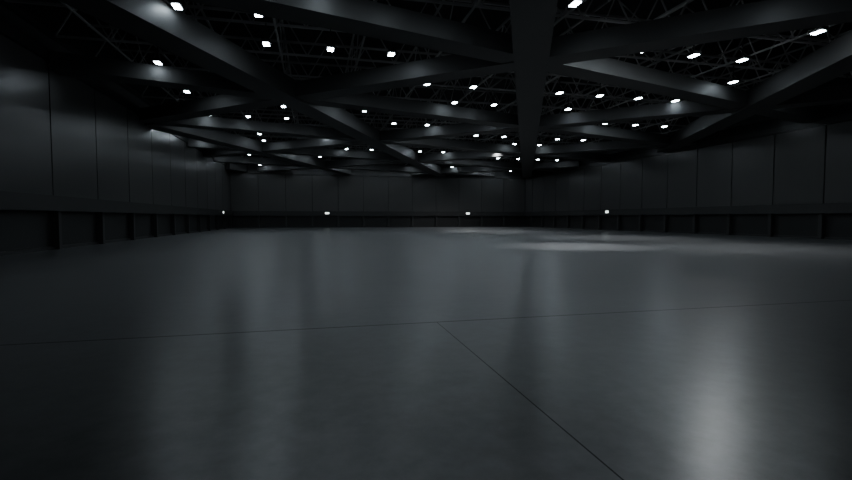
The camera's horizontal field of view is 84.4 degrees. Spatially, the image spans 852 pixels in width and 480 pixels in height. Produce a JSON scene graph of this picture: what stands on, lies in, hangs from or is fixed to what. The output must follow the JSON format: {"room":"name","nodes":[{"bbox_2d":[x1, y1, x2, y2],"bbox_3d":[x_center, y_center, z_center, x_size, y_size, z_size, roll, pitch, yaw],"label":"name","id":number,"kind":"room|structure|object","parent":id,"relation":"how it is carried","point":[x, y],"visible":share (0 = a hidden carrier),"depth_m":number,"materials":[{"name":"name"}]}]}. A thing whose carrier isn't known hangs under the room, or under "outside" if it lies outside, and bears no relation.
{"room":"exhibition hall","nodes":[
{"label":"exhibition hall","id":0,"kind":"room"},
{"bbox_2d":[0,0,232,255],"bbox_3d":[-22.009,-8.082,29.362,0.950,17.000,112.600,-1,3,-13],"label":"wall","id":1,"kind":"structure","parent":0,"point":[79,166],"depth_m":30.20,"materials":[{"name":"paint"}]},
{"bbox_2d":[4,0,851,165],"bbox_3d":[5.742,-13.315,35.725,57.000,2.860,112.021,-1,3,-13],"label":"roof truss","id":2,"kind":"object","parent":1,"relation":"attached to","point":[565,13],"visible":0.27,"depth_m":35.00,"materials":[{"name":"black metal"}]},
{"bbox_2d":[229,132,525,227],"bbox_3d":[-7.244,-10.939,90.406,57.600,17.000,0.950,-1,3,-13],"label":"wall","id":3,"kind":"structure","parent":0,"point":[290,198],"depth_m":89.82,"materials":[{"name":"paint"}]},
{"bbox_2d":[0,227,851,479],"bbox_3d":[5.739,0.250,36.370,59.000,0.300,114.000,-1,3,-13],"label":"floor","id":4,"kind":"structure","parent":0,"point":[354,353],"depth_m":6.16,"materials":[{"name":"concrete"}]},
{"bbox_2d":[49,0,851,177],"bbox_3d":[5.739,-10.514,35.866,58.627,1.250,113.445,-1,3,-13],"label":"ceiling beams","id":5,"kind":"structure","parent":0,"point":[244,81],"depth_m":29.65,"materials":[{"name":"black metal"}]},
{"bbox_2d":[131,0,851,143],"bbox_3d":[5.739,-17.031,35.561,59.000,0.300,114.000,-1,3,-13],"label":"ceiling","id":6,"kind":"structure","parent":0,"point":[495,18],"depth_m":42.19,"materials":[{"name":"black metal"}]},
{"bbox_2d":[152,0,847,171],"bbox_3d":[0.650,-12.285,52.116,51.140,1.130,73.820,-1,3,-13],"label":"lamps","id":7,"kind":"object","parent":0,"point":[176,4],"depth_m":27.90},
{"bbox_2d":[524,35,851,239],"bbox_3d":[33.488,-8.700,42.569,0.950,17.000,112.600,-1,3,-13],"label":"wall","id":8,"kind":"structure","parent":0,"point":[757,175],"depth_m":49.80,"materials":[{"name":"paint"}]}
]}

